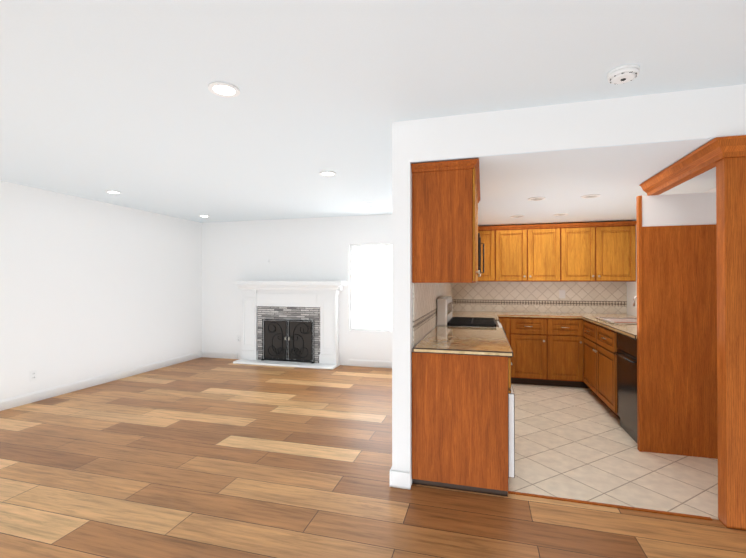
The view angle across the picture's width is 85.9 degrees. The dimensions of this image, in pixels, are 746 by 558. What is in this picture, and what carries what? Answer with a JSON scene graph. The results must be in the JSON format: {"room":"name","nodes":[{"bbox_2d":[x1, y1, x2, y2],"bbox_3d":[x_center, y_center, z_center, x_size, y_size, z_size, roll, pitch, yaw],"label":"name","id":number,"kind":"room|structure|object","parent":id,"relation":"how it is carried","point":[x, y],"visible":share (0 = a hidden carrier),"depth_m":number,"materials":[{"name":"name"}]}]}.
{"room":"empty living room","nodes":[
{"label":"empty living room","id":0,"kind":"room"},
{"bbox_2d":[0,181,201,399],"bbox_3d":[-4.431,0.166,2.737,0.120,2.440,9.720,0,0,15],"label":"wall","id":1,"kind":"structure","parent":0,"point":[89,288],"depth_m":5.20,"materials":[{"name":"white paint"}]},
{"bbox_2d":[30,370,36,380],"bbox_3d":[-3.861,1.099,4.554,0.008,0.114,0.070,0,0,15],"label":"outlet","id":2,"kind":"object","parent":1,"relation":"attached to","point":[33,375],"visible":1,"depth_m":4.55,"materials":[{"name":"white plastic"}]},
{"bbox_2d":[0,351,201,410],"bbox_3d":[-4.366,1.331,2.712,0.015,0.110,9.478,0,0,15],"label":"baseboard","id":3,"kind":"structure","parent":1,"relation":"attached to","point":[28,398],"depth_m":5.17,"materials":[{"name":"white wood"}]},
{"bbox_2d":[0,357,745,557],"bbox_3d":[-0.300,1.428,1.591,8.690,0.100,9.720,0,0,15],"label":"floor","id":4,"kind":"structure","parent":0,"point":[203,457],"depth_m":2.62,"materials":[{"name":"brown wood"}]},
{"bbox_2d":[233,281,346,369],"bbox_3d":[-1.414,0.723,6.630,1.950,1.380,0.360,0,0,15],"label":"fireplace","id":5,"kind":"object","parent":4,"relation":"on","point":[290,323],"visible":1,"depth_m":6.65,"materials":[{"name":"white"}]},
{"bbox_2d":[0,0,745,222],"bbox_3d":[-0.300,-1.112,1.609,8.690,0.100,9.720,0,0,15],"label":"ceiling","id":6,"kind":"structure","parent":0,"point":[98,98],"depth_m":2.12,"materials":[{"name":"white paint"}]},
{"bbox_2d":[105,190,121,193],"bbox_3d":[-3.102,-1.036,4.786,0.168,0.009,0.168,0,0,15],"label":"recessed light","id":7,"kind":"object","parent":6,"relation":"in","point":[112,192],"visible":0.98,"depth_m":4.78,"materials":[{"name":"white"}]},
{"bbox_2d":[208,82,239,96],"bbox_3d":[-0.829,-1.053,2.231,0.168,0.009,0.168,0,0,15],"label":"recessed light","id":8,"kind":"object","parent":6,"relation":"in","point":[223,89],"visible":1,"depth_m":2.22,"materials":[{"name":"white"}]},
{"bbox_2d":[319,171,335,175],"bbox_3d":[-0.446,-1.041,3.961,0.168,0.009,0.168,0,0,15],"label":"recessed light","id":9,"kind":"object","parent":6,"relation":"in","point":[327,173],"visible":1,"depth_m":3.95,"materials":[{"name":"white"}]},
{"bbox_2d":[607,64,639,83],"bbox_3d":[1.277,-1.038,2.045,0.144,0.042,0.144,0,0,15],"label":"smoke detector","id":10,"kind":"object","parent":6,"relation":"attached to","point":[623,74],"visible":1,"depth_m":2.01,"materials":[{"name":"white plastic"}]},
{"bbox_2d":[202,214,618,365],"bbox_3d":[0.974,0.190,6.228,8.450,2.440,0.120,0,0,15],"label":"wall","id":11,"kind":"structure","parent":0,"point":[308,249],"depth_m":6.87,"materials":[{"name":"white paint"}]},
{"bbox_2d":[202,351,237,358],"bbox_3d":[-2.742,1.362,7.172,0.720,0.110,0.015,0,0,15],"label":"baseboard","id":12,"kind":"structure","parent":11,"relation":"attached to","point":[210,354],"depth_m":7.16,"materials":[{"name":"white wood"}]},
{"bbox_2d":[349,359,391,367],"bbox_3d":[0.328,1.356,6.323,1.490,0.110,0.024,0,0,15],"label":"baseboard","id":13,"kind":"structure","parent":11,"relation":"attached to","point":[352,362],"depth_m":6.42,"materials":[{"name":"white wood"}]},
{"bbox_2d":[350,244,391,331],"bbox_3d":[0.228,0.136,6.439,1.236,1.406,0.050,0,0,15],"label":"window","id":14,"kind":"structure","parent":11,"relation":"in","point":[370,287],"depth_m":6.51,"materials":[{"name":"white"}]},
{"bbox_2d":[479,226,502,281],"bbox_3d":[1.628,-0.350,5.752,0.355,0.772,0.429,0,0,15],"label":"upper cabinet","id":15,"kind":"object","parent":11,"relation":"attached to","point":[491,236],"depth_m":5.60,"materials":[{"name":"brown wood"}]},
{"bbox_2d":[503,223,566,281],"bbox_3d":[2.155,-0.351,5.642,0.962,0.772,0.360,0,0,15],"label":"upper cabinet","id":16,"kind":"object","parent":11,"relation":"attached to","point":[536,252],"depth_m":5.44,"materials":[{"name":"brown wood"}]},
{"bbox_2d":[453,282,626,313],"bbox_3d":[2.345,0.257,5.780,2.324,0.436,0.010,0,0,15],"label":"tile backsplash","id":17,"kind":"structure","parent":11,"relation":"attached to","point":[595,297],"depth_m":5.75,"materials":[{"name":"beige tile"}]},
{"bbox_2d":[559,290,564,298],"bbox_3d":[2.684,0.216,5.677,0.080,0.120,0.008,0,0,15],"label":"outlet","id":18,"kind":"object","parent":17,"relation":"attached to","point":[561,293],"visible":1,"depth_m":5.67,"materials":[{"name":"white plastic"}]},
{"bbox_2d":[567,221,635,281],"bbox_3d":[2.958,-0.352,5.421,0.948,0.772,0.360,0,0,15],"label":"upper cabinet","id":19,"kind":"object","parent":11,"relation":"attached to","point":[596,251],"depth_m":5.23,"materials":[{"name":"brown wood"}]},
{"bbox_2d":[392,120,436,484],"bbox_3d":[0.662,0.177,4.395,0.122,2.440,3.580,0,0,15],"label":"wall","id":20,"kind":"structure","parent":0,"point":[402,317],"depth_m":2.67,"materials":[{"name":"white paint"}]},
{"bbox_2d":[390,467,400,486],"bbox_3d":[0.595,1.342,4.398,0.015,0.110,3.595,0,0,15],"label":"baseboard","id":21,"kind":"structure","parent":20,"relation":"attached to","point":[394,475],"depth_m":2.66,"materials":[{"name":"white"}]},
{"bbox_2d":[413,283,452,345],"bbox_3d":[0.739,0.248,4.416,0.010,0.436,3.493,0,0,15],"label":"tile backsplash","id":22,"kind":"structure","parent":20,"relation":"attached to","point":[425,295],"depth_m":3.27,"materials":[{"name":"beige tile"}]},
{"bbox_2d":[411,158,478,282],"bbox_3d":[0.543,-0.366,2.938,0.415,0.785,0.592,0,0,15],"label":"upper cabinet","id":23,"kind":"object","parent":20,"relation":"attached to","point":[446,229],"depth_m":2.65,"materials":[{"name":"brown wood"}]},
{"bbox_2d":[478,233,483,276],"bbox_3d":[0.947,-0.233,4.288,0.473,0.420,0.756,0,0,15],"label":"over-the-range microwave","id":24,"kind":"object","parent":20,"relation":"attached to","point":[479,252],"visible":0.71,"depth_m":3.88,"materials":[{"name":"black metal"}]},
{"bbox_2d":[410,84,745,225],"bbox_3d":[1.915,-0.905,4.057,2.478,0.279,3.580,0,0,15],"label":"kitchen ceiling","id":25,"kind":"structure","parent":0,"point":[614,153],"depth_m":2.54,"materials":[{"name":"white paint"}]},
{"bbox_2d":[511,215,523,217],"bbox_3d":[1.751,-0.756,4.859,0.157,0.009,0.157,0,0,15],"label":"recessed light","id":26,"kind":"object","parent":25,"relation":"in","point":[518,216],"visible":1,"depth_m":4.84,"materials":[{"name":"white"}]},
{"bbox_2d":[528,197,544,200],"bbox_3d":[1.560,-0.763,3.822,0.157,0.009,0.157,0,0,15],"label":"recessed light","id":27,"kind":"object","parent":25,"relation":"in","point":[536,198],"visible":0.94,"depth_m":3.81,"materials":[{"name":"white"}]},
{"bbox_2d":[554,213,567,215],"bbox_3d":[2.209,-0.757,4.712,0.157,0.009,0.157,0,0,15],"label":"recessed light","id":28,"kind":"object","parent":25,"relation":"in","point":[561,214],"visible":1,"depth_m":4.70,"materials":[{"name":"white"}]},
{"bbox_2d":[581,194,599,198],"bbox_3d":[2.015,-0.764,3.707,0.157,0.009,0.157,0,0,15],"label":"recessed light","id":29,"kind":"object","parent":25,"relation":"in","point":[591,196],"visible":1,"depth_m":3.69,"materials":[{"name":"white"}]},
{"bbox_2d":[508,383,718,520],"bbox_3d":[1.872,1.391,4.110,2.358,0.008,3.470,0,0,15],"label":"floor","id":30,"kind":"structure","parent":0,"point":[576,444],"depth_m":2.98,"materials":[{"name":"beige tile"}]},
{"bbox_2d":[412,334,514,496],"bbox_3d":[0.674,0.940,2.960,0.656,0.895,0.744,0,0,15],"label":"base cabinet","id":31,"kind":"object","parent":30,"relation":"on","point":[463,416],"depth_m":2.60,"materials":[{"name":"brown wood"}]},
{"bbox_2d":[432,326,506,337],"bbox_3d":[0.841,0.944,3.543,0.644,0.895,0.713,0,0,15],"label":"countertop","id":32,"kind":"structure","parent":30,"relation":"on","point":[439,329],"depth_m":3.38,"materials":[{"name":"brown stone"}]},
{"bbox_2d":[437,296,505,333],"bbox_3d":[1.065,0.796,4.248,0.695,1.200,0.756,0,0,15],"label":"range","id":33,"kind":"object","parent":30,"relation":"on","point":[444,312],"visible":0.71,"depth_m":4.00,"materials":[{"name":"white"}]},
{"bbox_2d":[448,322,499,329],"bbox_3d":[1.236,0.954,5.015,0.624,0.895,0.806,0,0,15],"label":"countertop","id":34,"kind":"structure","parent":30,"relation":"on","point":[449,327],"depth_m":3.75,"materials":[{"name":"brown stone"}]},
{"bbox_2d":[452,311,499,321],"bbox_3d":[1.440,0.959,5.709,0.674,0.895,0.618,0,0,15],"label":"countertop","id":35,"kind":"structure","parent":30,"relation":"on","point":[453,312],"depth_m":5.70,"materials":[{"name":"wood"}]},
{"bbox_2d":[500,311,515,383],"bbox_3d":[1.832,0.958,5.601,0.251,0.895,0.618,0,0,15],"label":"base cabinet","id":36,"kind":"object","parent":30,"relation":"on","point":[507,320],"depth_m":5.29,"materials":[{"name":"brown wood"}]},
{"bbox_2d":[512,312,551,385],"bbox_3d":[2.113,0.958,5.523,0.567,0.895,0.618,0,0,15],"label":"base cabinet","id":37,"kind":"object","parent":30,"relation":"on","point":[547,348],"depth_m":5.22,"materials":[{"name":"brown wood"}]},
{"bbox_2d":[552,315,583,387],"bbox_3d":[2.506,0.957,5.415,0.492,0.895,0.618,0,0,15],"label":"base cabinet","id":38,"kind":"object","parent":30,"relation":"on","point":[567,330],"depth_m":5.11,"materials":[{"name":"brown wood"}]},
{"bbox_2d":[583,319,593,392],"bbox_3d":[2.877,0.951,4.616,0.683,0.894,0.704,0,0,15],"label":"base cabinet","id":39,"kind":"object","parent":30,"relation":"on","point":[588,328],"depth_m":4.78,"materials":[{"name":"brown wood"}]},
{"bbox_2d":[594,323,619,418],"bbox_3d":[2.723,0.948,4.055,0.683,0.894,0.704,0,0,15],"label":"base cabinet","id":40,"kind":"object","parent":30,"relation":"on","point":[600,348],"depth_m":4.10,"materials":[{"name":"brown wood"}]},
{"bbox_2d":[582,316,636,338],"bbox_3d":[2.720,0.482,4.069,0.693,0.034,1.849,0,0,15],"label":"countertop","id":41,"kind":"structure","parent":40,"relation":"on","point":[628,329],"depth_m":3.91,"materials":[{"name":"beige stone"}]},
{"bbox_2d":[594,317,636,322],"bbox_3d":[2.831,0.533,4.429,0.505,0.210,0.690,0,0,15],"label":"sink","id":42,"kind":"object","parent":41,"relation":"in","point":[608,319],"depth_m":4.72,"materials":[{"name":"white ceramic"}]},
{"bbox_2d":[614,332,636,442],"bbox_3d":[2.510,0.946,3.455,0.648,0.890,0.556,0,0,15],"label":"dishwasher","id":43,"kind":"object","parent":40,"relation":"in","point":[626,353],"visible":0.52,"depth_m":3.52,"materials":[{"name":"black metal"}]},
{"bbox_2d":[584,315,635,387],"bbox_3d":[3.035,0.956,5.270,0.726,0.895,0.618,0,0,15],"label":"base cabinet","id":44,"kind":"object","parent":30,"relation":"on","point":[585,386],"depth_m":5.13,"materials":[{"name":"brown wood"}]},
{"bbox_2d":[636,135,745,529],"bbox_3d":[2.388,0.306,2.619,0.803,2.158,1.123,0,0,15],"label":"surround","id":45,"kind":"object","parent":30,"relation":"on","point":[691,324],"visible":1,"depth_m":3.11,"materials":[{"name":"brown wood"}]},
{"bbox_2d":[627,187,715,315],"bbox_3d":[3.052,0.173,3.737,0.120,2.440,3.580,0,0,15],"label":"wall","id":46,"kind":"structure","parent":0,"point":[631,294],"depth_m":5.20,"materials":[{"name":"white paint"}]}
]}

